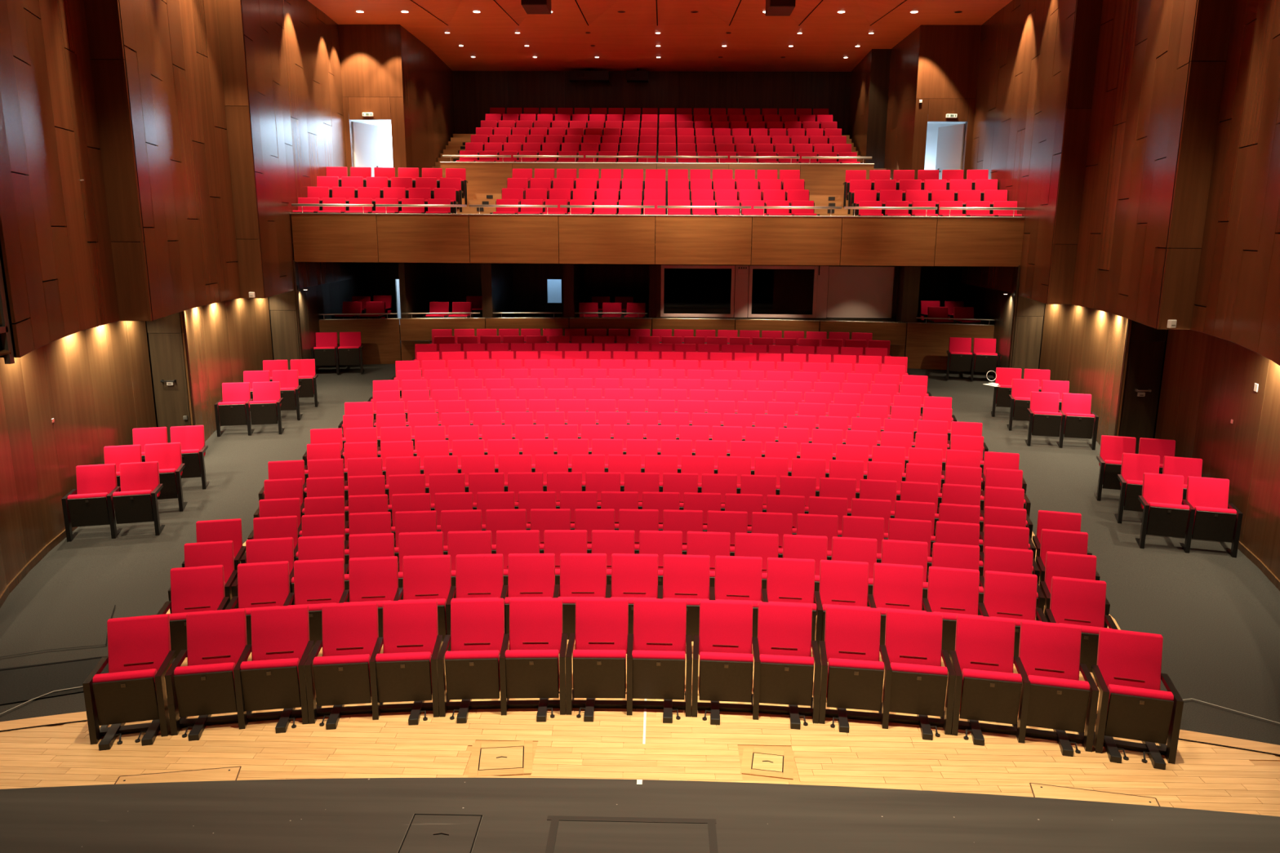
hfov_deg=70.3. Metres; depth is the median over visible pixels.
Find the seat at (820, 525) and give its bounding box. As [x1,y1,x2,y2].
[796,513,838,559]
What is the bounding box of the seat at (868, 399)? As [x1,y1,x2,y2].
[863,393,890,418]
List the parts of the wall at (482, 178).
panel, panel, panel, panel, panel, panel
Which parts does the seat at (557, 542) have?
backrest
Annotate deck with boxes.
[400,328,906,345]
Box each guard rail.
[319,312,397,319]
[401,312,479,319]
[493,312,562,318]
[574,312,647,318]
[915,317,995,325]
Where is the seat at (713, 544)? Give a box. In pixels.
[686,531,730,599]
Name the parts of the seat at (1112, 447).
panel, backrest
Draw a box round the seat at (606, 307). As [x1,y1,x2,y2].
[599,302,623,317]
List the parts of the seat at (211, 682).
panel, lever, floor rail, backrest, panel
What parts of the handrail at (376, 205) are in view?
rail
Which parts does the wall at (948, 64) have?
panel, panel, panel, panel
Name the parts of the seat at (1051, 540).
panel, backrest, panel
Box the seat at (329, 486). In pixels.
[302,476,348,515]
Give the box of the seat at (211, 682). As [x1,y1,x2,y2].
[164,608,252,741]
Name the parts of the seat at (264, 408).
backrest, panel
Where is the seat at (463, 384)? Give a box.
[457,378,483,399]
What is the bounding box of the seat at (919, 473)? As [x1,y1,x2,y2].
[905,462,942,513]
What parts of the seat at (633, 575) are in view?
backrest, panel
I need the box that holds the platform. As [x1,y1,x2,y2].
[164,495,1120,730]
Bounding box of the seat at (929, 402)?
[923,395,956,421]
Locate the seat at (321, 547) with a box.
[291,534,348,604]
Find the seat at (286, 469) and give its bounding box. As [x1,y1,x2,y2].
[258,460,306,502]
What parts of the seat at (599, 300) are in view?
backrest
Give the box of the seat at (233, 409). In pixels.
[213,382,254,436]
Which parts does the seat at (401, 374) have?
backrest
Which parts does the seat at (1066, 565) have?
panel, backrest, panel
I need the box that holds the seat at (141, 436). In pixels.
[132,426,168,462]
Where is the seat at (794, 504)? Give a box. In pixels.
[766,494,804,534]
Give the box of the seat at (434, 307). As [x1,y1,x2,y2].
[422,302,449,318]
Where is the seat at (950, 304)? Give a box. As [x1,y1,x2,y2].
[944,301,964,319]
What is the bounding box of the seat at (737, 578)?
[714,555,768,644]
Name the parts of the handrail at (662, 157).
rail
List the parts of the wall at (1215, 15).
panel, panel, panel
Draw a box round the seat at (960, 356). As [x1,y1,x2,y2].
[945,337,975,380]
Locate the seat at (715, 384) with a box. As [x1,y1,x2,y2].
[703,379,728,400]
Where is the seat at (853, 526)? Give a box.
[841,515,884,563]
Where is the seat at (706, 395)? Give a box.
[689,389,715,413]
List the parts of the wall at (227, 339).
panel, panel, panel, panel, panel, panel, panel, panel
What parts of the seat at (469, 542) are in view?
backrest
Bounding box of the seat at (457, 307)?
[445,302,473,317]
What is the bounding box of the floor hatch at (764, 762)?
[740,746,794,780]
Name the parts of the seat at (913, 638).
backrest, floor rail, lever, panel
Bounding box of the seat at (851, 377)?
[846,373,871,394]
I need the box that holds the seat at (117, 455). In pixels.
[103,444,142,491]
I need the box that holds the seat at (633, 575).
[610,553,662,633]
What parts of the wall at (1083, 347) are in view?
panel, panel, panel, panel, panel, panel, panel, panel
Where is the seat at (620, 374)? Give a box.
[608,368,632,388]
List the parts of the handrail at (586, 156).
rail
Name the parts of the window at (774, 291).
frame, frame, frame, frame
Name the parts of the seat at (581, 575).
backrest, panel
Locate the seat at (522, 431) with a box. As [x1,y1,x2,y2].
[515,424,545,454]
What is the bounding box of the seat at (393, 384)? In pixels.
[367,379,401,401]
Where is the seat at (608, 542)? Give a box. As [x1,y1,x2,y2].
[591,529,635,597]
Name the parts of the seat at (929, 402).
backrest, panel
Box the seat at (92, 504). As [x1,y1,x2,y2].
[61,463,122,542]
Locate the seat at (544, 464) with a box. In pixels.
[535,454,568,491]
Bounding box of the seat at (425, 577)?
[398,555,455,651]
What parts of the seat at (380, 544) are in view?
backrest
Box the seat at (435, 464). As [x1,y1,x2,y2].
[423,455,457,493]
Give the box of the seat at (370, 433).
[342,426,380,468]
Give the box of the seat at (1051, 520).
[1032,510,1092,585]
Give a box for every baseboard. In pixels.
[0,524,78,608]
[1231,539,1279,591]
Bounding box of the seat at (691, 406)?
[677,400,704,425]
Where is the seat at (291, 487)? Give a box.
[253,478,304,523]
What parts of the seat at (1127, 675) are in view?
panel, lever, backrest, floor rail, lock plate, lever, panel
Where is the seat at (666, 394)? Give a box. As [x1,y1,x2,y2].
[661,389,687,412]
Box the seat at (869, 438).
[845,430,877,461]
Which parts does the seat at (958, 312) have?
backrest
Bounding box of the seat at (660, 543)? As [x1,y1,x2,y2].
[639,530,682,585]
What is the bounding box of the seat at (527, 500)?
[518,491,555,529]
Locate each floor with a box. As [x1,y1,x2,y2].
[0,348,1279,852]
[0,657,108,704]
[0,691,1279,817]
[338,364,971,371]
[432,133,891,179]
[457,193,853,246]
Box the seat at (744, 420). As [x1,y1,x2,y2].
[723,413,751,440]
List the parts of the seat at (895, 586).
backrest, panel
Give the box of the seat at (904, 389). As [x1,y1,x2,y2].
[899,384,926,413]
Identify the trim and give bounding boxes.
[0,644,103,657]
[0,656,106,670]
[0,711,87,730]
[0,720,87,731]
[105,604,115,644]
[289,213,1024,217]
[440,161,874,164]
[1178,729,1279,754]
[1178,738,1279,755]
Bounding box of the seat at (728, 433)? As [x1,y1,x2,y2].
[711,426,742,456]
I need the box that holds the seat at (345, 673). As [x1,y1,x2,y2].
[304,601,383,729]
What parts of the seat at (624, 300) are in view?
backrest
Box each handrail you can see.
[291,203,373,213]
[375,204,466,213]
[442,155,511,157]
[468,204,557,213]
[513,155,583,159]
[560,204,654,214]
[585,155,655,162]
[657,155,728,162]
[657,205,751,215]
[729,155,799,159]
[753,205,841,215]
[801,155,871,163]
[844,206,937,216]
[939,207,1025,217]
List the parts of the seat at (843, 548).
backrest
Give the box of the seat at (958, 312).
[953,306,984,324]
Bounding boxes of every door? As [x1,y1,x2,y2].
[147,333,188,443]
[270,310,297,369]
[351,121,380,177]
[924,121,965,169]
[935,123,964,179]
[1013,315,1043,378]
[1121,341,1164,453]
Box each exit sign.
[362,112,373,116]
[945,113,957,118]
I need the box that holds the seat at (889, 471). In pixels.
[866,461,902,500]
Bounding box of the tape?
[545,815,718,852]
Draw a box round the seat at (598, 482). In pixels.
[585,471,620,508]
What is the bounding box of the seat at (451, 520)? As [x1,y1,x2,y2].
[440,509,481,555]
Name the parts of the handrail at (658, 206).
rail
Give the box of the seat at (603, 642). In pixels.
[565,597,633,722]
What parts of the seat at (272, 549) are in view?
panel, backrest, panel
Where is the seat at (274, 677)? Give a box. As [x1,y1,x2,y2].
[240,604,316,733]
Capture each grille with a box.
[521,0,546,4]
[769,0,795,6]
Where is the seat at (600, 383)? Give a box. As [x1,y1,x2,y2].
[595,377,619,399]
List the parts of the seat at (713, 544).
backrest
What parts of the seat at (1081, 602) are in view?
panel, backrest, panel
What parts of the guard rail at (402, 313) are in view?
rail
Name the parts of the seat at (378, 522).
backrest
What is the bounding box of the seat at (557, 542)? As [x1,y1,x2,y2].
[543,529,586,596]
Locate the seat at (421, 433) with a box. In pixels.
[413,425,445,456]
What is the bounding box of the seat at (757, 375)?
[739,370,764,391]
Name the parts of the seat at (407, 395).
backrest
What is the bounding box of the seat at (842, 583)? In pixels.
[818,560,876,640]
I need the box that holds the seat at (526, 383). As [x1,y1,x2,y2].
[513,377,537,399]
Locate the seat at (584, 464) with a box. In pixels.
[571,454,604,491]
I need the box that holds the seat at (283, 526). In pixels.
[240,515,297,563]
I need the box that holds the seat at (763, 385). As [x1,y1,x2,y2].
[758,380,783,401]
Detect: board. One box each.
[114,766,241,784]
[1029,782,1159,806]
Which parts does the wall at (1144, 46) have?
panel, panel, panel, panel, panel, panel, panel, panel, panel, panel, panel, panel, panel, panel, panel, panel, panel, panel, panel, panel, panel, panel, panel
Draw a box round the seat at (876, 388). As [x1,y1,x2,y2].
[870,383,897,410]
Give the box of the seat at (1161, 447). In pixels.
[1138,437,1175,474]
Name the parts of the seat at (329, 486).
backrest, panel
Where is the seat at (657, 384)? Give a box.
[648,378,674,399]
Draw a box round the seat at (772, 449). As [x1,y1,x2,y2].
[764,441,797,475]
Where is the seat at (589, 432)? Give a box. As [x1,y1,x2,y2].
[581,424,610,454]
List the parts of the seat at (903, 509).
backrest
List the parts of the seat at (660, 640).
floor rail, backrest, lever, panel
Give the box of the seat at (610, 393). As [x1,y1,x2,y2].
[604,388,630,411]
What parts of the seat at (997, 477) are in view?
backrest, panel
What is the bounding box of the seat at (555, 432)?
[547,424,577,454]
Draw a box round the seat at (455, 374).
[450,368,475,389]
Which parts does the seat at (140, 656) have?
panel, lever, floor rail, backrest, lever, panel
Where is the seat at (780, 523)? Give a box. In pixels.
[751,511,792,558]
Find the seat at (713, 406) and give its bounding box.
[707,400,734,426]
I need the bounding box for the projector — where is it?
[568,68,609,82]
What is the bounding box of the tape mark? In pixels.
[636,779,642,785]
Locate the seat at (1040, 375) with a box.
[1023,368,1050,391]
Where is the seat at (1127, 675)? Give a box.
[1091,627,1183,770]
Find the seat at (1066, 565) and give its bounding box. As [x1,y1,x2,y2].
[1040,551,1110,627]
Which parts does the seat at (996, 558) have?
backrest, panel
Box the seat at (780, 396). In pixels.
[775,391,801,414]
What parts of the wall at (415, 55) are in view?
panel, panel, panel, panel, panel, panel, panel, panel, panel, panel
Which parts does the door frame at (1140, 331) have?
panel, panel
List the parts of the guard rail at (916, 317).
rail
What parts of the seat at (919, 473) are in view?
backrest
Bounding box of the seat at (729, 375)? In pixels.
[713,369,737,390]
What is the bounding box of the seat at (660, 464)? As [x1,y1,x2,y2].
[644,454,677,492]
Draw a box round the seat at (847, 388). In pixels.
[842,382,868,404]
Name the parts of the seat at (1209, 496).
backrest, panel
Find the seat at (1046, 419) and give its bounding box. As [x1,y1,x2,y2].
[1025,391,1066,448]
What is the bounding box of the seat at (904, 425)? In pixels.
[884,417,915,447]
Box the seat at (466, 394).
[461,388,487,412]
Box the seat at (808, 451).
[800,442,832,477]
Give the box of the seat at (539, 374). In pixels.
[530,368,554,388]
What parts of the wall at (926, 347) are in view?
panel, panel, panel, panel, panel, panel, panel, panel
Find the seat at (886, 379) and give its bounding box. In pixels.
[874,373,899,395]
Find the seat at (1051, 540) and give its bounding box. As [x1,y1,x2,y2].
[1035,528,1100,605]
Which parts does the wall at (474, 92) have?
panel, panel, panel, panel, panel, panel, panel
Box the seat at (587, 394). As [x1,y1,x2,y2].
[576,388,601,411]
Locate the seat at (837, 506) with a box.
[808,496,847,537]
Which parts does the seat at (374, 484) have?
backrest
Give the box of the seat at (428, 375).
[423,369,448,395]
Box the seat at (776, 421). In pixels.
[755,413,783,441]
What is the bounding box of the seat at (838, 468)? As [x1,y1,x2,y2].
[828,459,863,498]
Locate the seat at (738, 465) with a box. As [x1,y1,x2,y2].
[717,456,751,493]
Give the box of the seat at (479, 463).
[461,454,494,492]
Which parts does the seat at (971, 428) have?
backrest, panel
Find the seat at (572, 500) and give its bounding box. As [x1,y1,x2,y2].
[560,491,597,529]
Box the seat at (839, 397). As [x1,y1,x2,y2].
[833,392,861,417]
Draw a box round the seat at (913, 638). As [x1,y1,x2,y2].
[884,608,955,740]
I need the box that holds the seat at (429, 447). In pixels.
[416,440,448,474]
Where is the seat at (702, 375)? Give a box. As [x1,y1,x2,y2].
[687,369,711,389]
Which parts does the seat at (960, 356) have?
panel, backrest, panel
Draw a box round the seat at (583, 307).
[577,302,599,317]
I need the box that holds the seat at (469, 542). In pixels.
[447,530,491,598]
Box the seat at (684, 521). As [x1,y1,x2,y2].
[662,509,702,555]
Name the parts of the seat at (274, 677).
floor rail, backrest, lever, panel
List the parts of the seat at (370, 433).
backrest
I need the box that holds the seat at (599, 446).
[591,439,622,472]
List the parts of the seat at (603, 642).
panel, lever, floor rail, backrest, panel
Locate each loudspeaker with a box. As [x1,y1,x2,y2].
[520,0,551,13]
[765,0,795,15]
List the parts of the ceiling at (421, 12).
panel, panel, panel, panel, panel, panel, panel, panel, panel, panel, panel, panel, panel, panel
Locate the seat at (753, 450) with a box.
[729,440,761,475]
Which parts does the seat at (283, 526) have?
panel, backrest, panel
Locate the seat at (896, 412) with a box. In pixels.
[890,405,919,438]
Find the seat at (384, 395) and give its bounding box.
[373,390,399,419]
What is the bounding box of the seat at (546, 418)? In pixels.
[536,411,564,439]
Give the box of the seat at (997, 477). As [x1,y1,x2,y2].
[984,467,1031,516]
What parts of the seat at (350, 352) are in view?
backrest, panel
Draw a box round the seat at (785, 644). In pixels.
[757,601,821,729]
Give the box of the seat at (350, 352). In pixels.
[337,331,364,373]
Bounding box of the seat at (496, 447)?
[487,439,519,472]
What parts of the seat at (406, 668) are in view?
floor rail, backrest, lever, panel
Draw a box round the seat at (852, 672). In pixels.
[818,605,892,733]
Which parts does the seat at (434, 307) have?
backrest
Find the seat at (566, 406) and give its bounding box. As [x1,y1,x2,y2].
[559,399,586,424]
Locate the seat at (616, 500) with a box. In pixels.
[600,491,638,530]
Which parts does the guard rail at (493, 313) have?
rail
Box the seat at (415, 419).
[408,413,438,445]
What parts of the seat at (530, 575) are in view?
backrest, panel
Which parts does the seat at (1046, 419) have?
panel, backrest, panel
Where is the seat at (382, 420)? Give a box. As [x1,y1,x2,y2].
[376,413,405,446]
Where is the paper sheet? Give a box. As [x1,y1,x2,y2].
[982,382,998,386]
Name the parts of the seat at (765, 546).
backrest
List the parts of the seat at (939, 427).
backrest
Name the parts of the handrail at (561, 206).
rail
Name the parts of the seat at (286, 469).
panel, backrest, panel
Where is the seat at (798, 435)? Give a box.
[777,427,808,458]
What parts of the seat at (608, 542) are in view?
backrest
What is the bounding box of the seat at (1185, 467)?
[1162,456,1202,505]
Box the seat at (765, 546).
[734,532,778,601]
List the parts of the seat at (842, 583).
backrest, panel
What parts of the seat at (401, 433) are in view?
backrest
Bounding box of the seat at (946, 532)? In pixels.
[934,520,984,599]
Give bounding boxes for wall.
[0,0,119,357]
[0,320,156,595]
[84,0,153,320]
[114,0,240,320]
[179,297,272,440]
[215,0,265,297]
[240,0,353,297]
[293,260,368,371]
[319,317,994,371]
[337,24,406,177]
[349,119,391,119]
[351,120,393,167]
[366,262,949,328]
[394,262,399,279]
[395,279,561,323]
[398,262,441,318]
[400,25,434,177]
[430,48,454,166]
[440,162,874,204]
[452,71,850,134]
[480,262,514,326]
[546,263,561,279]
[547,302,561,317]
[563,263,584,328]
[648,264,657,336]
[655,264,899,322]
[847,49,871,163]
[865,48,890,168]
[873,266,920,344]
[884,26,919,179]
[911,24,981,179]
[946,265,1020,376]
[961,0,1075,303]
[1039,303,1133,445]
[1046,0,1102,304]
[1071,0,1201,328]
[1154,329,1279,580]
[1155,0,1234,329]
[1190,0,1279,365]
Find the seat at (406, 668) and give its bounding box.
[375,600,443,725]
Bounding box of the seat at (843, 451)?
[835,444,868,479]
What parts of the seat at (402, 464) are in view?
backrest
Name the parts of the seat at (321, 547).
backrest, panel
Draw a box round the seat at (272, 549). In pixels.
[231,537,293,608]
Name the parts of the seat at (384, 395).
backrest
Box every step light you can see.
[476,207,484,211]
[482,201,488,204]
[486,195,493,198]
[827,208,834,213]
[828,196,835,199]
[828,203,835,206]
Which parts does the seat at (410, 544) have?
backrest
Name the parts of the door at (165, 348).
handle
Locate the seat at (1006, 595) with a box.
[982,570,1047,657]
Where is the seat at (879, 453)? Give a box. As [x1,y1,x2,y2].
[871,445,906,481]
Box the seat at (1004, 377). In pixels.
[991,367,1022,416]
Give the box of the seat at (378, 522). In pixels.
[344,511,395,573]
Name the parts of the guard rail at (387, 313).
rail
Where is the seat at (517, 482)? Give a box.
[507,471,542,509]
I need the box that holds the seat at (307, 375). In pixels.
[290,359,319,406]
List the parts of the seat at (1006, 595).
backrest, panel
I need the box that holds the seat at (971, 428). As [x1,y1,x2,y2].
[950,421,988,457]
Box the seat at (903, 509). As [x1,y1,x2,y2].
[894,500,935,556]
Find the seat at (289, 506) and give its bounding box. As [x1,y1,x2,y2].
[247,497,302,539]
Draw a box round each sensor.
[248,292,255,297]
[1167,320,1177,328]
[1253,382,1258,391]
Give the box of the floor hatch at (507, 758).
[467,740,533,777]
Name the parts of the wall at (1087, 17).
panel, panel, panel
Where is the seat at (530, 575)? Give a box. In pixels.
[504,553,559,633]
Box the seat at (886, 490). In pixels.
[859,479,897,518]
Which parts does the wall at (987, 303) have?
panel, panel, panel, panel, panel, panel, panel, panel, panel, panel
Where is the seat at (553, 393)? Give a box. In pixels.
[547,388,573,411]
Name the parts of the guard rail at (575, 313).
rail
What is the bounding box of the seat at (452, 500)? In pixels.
[434,492,472,531]
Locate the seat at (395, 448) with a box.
[380,440,413,484]
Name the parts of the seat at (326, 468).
backrest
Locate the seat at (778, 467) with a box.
[754,457,788,494]
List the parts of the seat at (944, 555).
backrest, panel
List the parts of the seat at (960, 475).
backrest, panel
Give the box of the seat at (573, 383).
[568,377,592,399]
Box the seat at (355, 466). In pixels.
[344,457,386,506]
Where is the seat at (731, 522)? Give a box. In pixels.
[706,510,747,555]
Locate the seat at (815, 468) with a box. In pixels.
[791,457,826,496]
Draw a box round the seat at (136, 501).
[112,461,164,535]
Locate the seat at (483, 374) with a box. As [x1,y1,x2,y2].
[477,368,502,388]
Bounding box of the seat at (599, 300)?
[591,296,609,315]
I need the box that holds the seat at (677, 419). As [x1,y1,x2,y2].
[661,412,688,439]
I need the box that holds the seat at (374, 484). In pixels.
[344,475,389,528]
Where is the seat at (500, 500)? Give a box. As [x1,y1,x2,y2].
[476,491,514,530]
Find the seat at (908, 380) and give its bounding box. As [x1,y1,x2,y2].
[902,374,931,396]
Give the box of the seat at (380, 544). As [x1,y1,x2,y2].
[344,533,399,602]
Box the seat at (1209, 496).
[1186,475,1243,557]
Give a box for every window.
[660,265,735,317]
[747,265,817,318]
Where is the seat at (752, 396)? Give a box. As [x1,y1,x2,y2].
[746,390,773,413]
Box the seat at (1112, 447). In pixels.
[1093,435,1136,501]
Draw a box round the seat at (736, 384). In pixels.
[731,379,755,401]
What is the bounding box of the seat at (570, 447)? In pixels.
[557,439,588,471]
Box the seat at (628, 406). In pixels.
[617,399,644,424]
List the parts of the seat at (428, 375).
backrest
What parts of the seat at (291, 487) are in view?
panel, backrest, panel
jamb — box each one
[349,120,354,167]
[961,121,967,173]
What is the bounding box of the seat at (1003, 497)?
[983,486,1032,539]
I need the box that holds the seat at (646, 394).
[632,388,658,412]
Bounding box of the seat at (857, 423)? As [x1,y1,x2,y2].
[850,417,880,445]
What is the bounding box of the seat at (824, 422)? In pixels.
[818,415,848,444]
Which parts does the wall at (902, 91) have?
panel, panel, panel, panel, panel, panel, panel, panel, panel, panel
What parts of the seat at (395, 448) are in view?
backrest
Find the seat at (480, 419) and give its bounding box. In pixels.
[472,412,502,439]
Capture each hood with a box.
[577,72,585,77]
[631,72,635,77]
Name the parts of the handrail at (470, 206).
rail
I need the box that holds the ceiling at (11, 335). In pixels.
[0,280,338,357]
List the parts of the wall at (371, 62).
panel, panel, panel, panel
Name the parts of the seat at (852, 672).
panel, lever, backrest, floor rail, panel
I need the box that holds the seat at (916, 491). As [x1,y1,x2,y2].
[900,480,939,536]
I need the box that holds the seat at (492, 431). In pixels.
[481,424,511,454]
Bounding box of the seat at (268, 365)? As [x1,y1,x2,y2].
[262,360,288,381]
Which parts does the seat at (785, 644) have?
backrest, floor rail, lever, panel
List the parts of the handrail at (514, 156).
rail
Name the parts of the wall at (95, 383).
panel, panel, panel, panel, panel, panel, panel, panel, panel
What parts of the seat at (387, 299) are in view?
backrest, panel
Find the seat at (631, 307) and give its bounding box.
[622,302,647,317]
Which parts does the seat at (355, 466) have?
backrest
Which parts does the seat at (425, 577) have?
backrest, panel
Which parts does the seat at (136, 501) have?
backrest, panel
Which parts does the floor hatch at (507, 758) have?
lid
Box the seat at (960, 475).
[944,465,984,525]
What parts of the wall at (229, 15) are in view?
panel, panel, panel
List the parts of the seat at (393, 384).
backrest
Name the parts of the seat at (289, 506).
panel, backrest, panel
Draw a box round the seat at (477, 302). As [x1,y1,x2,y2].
[466,296,482,317]
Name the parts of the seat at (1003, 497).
backrest, panel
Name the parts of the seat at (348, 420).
backrest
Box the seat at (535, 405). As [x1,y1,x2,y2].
[528,399,555,424]
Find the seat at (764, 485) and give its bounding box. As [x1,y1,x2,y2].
[740,474,776,512]
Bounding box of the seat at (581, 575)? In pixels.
[558,553,611,639]
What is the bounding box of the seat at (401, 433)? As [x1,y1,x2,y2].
[377,426,414,457]
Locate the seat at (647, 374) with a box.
[635,368,658,388]
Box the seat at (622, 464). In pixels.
[608,454,640,491]
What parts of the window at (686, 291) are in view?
frame, frame, frame, frame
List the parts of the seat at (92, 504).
panel, backrest, panel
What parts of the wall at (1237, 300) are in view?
panel, panel, panel, panel, panel, panel, panel, panel, panel, panel, panel, panel, panel, panel, panel, panel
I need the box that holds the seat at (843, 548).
[831,536,877,606]
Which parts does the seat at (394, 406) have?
backrest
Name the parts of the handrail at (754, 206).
rail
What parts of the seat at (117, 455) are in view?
backrest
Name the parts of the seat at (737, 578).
backrest, panel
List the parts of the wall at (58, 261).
panel, panel, panel, panel, panel, panel, panel, panel, panel, panel, panel, panel, panel, panel, panel, panel, panel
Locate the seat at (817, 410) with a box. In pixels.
[797,402,826,428]
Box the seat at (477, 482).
[468,472,504,509]
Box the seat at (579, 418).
[567,411,595,439]
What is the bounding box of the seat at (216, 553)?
[168,540,237,613]
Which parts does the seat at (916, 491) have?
backrest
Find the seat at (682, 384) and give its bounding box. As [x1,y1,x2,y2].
[676,378,701,399]
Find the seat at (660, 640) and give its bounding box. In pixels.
[631,598,692,723]
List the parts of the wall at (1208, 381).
panel, panel, panel, panel, panel, panel, panel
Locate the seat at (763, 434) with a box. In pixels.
[745,426,775,457]
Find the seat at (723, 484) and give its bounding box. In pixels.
[701,473,737,511]
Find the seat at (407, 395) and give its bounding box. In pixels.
[402,389,429,418]
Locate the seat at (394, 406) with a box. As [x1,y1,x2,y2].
[373,400,407,426]
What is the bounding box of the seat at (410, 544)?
[398,531,443,599]
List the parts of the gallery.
handrail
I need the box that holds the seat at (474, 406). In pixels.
[468,399,496,425]
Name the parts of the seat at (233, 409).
panel, backrest, panel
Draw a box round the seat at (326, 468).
[303,458,347,497]
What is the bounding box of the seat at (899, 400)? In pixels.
[893,395,922,419]
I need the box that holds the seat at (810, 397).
[804,391,831,416]
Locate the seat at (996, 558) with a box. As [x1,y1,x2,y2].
[982,546,1044,621]
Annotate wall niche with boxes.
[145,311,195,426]
[267,285,302,359]
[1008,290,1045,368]
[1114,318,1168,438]
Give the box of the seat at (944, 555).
[931,542,984,615]
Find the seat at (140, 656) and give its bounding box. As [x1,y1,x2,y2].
[82,613,176,751]
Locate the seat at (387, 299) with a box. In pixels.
[364,295,393,318]
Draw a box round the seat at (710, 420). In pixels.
[692,412,720,439]
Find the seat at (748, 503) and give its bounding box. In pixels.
[724,493,763,533]
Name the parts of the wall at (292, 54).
panel, panel, panel, panel, panel, panel, panel, panel, panel, panel, panel, panel, panel, panel, panel, panel, panel, panel, panel, panel, panel, panel, panel, panel, panel, panel, panel, panel, panel, panel, panel, panel, panel, panel, panel, panel, panel, panel, panel, panel, panel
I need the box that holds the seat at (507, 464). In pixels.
[497,454,531,491]
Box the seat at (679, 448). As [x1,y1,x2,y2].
[660,439,692,473]
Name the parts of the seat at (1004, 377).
panel, backrest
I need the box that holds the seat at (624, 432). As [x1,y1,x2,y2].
[613,424,643,454]
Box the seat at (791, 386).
[786,381,811,402]
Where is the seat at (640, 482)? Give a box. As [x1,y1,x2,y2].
[624,472,659,509]
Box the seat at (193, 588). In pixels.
[156,564,229,676]
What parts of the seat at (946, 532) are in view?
backrest, panel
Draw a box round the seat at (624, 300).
[614,296,633,315]
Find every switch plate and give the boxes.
[166,382,173,385]
[1137,391,1145,396]
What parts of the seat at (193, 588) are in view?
panel, backrest, panel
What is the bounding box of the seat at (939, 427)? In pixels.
[916,419,951,449]
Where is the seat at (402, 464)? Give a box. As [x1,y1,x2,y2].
[385,456,420,505]
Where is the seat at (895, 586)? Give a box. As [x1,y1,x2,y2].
[872,562,932,644]
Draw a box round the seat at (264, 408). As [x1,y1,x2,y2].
[249,381,284,434]
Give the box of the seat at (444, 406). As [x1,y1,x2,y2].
[438,400,466,425]
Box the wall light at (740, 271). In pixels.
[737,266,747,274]
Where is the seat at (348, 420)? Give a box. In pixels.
[342,413,373,448]
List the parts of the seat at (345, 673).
panel, lever, floor rail, backrest, panel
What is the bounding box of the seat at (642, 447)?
[626,439,657,472]
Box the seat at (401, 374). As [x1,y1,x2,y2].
[396,369,421,395]
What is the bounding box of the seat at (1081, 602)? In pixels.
[1044,576,1117,672]
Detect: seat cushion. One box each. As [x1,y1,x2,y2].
[67,492,107,505]
[92,668,156,694]
[112,489,152,507]
[159,468,177,494]
[168,610,207,620]
[173,662,235,693]
[181,448,200,470]
[217,401,247,422]
[230,605,279,614]
[240,657,300,693]
[249,400,277,415]
[280,387,296,405]
[289,602,335,610]
[298,375,314,394]
[312,653,371,695]
[313,346,336,363]
[334,315,354,316]
[337,346,359,361]
[343,600,391,607]
[344,549,349,554]
[344,573,349,580]
[360,314,378,316]
[375,652,432,693]
[391,526,395,531]
[394,546,399,552]
[398,572,403,577]
[425,314,444,316]
[443,546,447,551]
[444,649,500,691]
[448,315,467,316]
[451,570,455,576]
[452,597,498,599]
[481,524,485,528]
[491,544,496,550]
[503,569,507,575]
[505,649,559,691]
[539,544,543,549]
[555,568,559,574]
[558,596,604,603]
[570,523,574,528]
[572,649,626,691]
[579,315,598,316]
[586,544,591,549]
[601,315,620,317]
[606,568,611,574]
[610,596,657,604]
[624,315,643,317]
[631,650,685,693]
[634,544,639,550]
[657,569,662,575]
[658,524,662,528]
[662,597,709,605]
[682,545,686,551]
[698,652,753,693]
[702,524,706,529]
[709,571,715,577]
[715,599,762,607]
[729,546,734,551]
[746,526,751,531]
[759,654,813,688]
[761,573,767,578]
[777,548,782,554]
[792,528,796,533]
[814,575,819,581]
[822,604,871,610]
[826,551,831,555]
[826,657,884,699]
[837,530,842,535]
[868,578,873,584]
[876,553,881,559]
[877,607,925,614]
[884,533,888,537]
[890,662,947,675]
[923,582,928,588]
[927,556,932,562]
[930,536,935,541]
[933,320,953,321]
[933,611,982,620]
[934,513,938,518]
[949,351,972,368]
[960,320,981,322]
[960,668,1022,709]
[973,352,997,369]
[978,560,982,566]
[978,586,983,592]
[991,616,1041,626]
[995,384,1011,402]
[1013,396,1030,414]
[1027,675,1089,690]
[1031,411,1062,430]
[1058,622,1107,634]
[1063,413,1094,434]
[1102,459,1121,481]
[1106,684,1173,719]
[1124,480,1142,502]
[1146,502,1189,530]
[1191,506,1236,534]
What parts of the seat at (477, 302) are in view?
backrest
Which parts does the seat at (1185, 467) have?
backrest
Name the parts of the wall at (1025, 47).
panel, panel, panel, panel, panel, panel, panel, panel, panel, panel, panel, panel, panel, panel, panel, panel, panel, panel, panel, panel, panel, panel, panel, panel, panel, panel, panel, panel, panel, panel, panel, panel, panel, panel, panel, panel, panel, panel, panel, panel, panel, panel, panel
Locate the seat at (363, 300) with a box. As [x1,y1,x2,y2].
[351,296,370,313]
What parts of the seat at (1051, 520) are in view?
panel, backrest, panel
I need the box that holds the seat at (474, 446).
[452,439,484,473]
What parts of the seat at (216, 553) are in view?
panel, backrest, panel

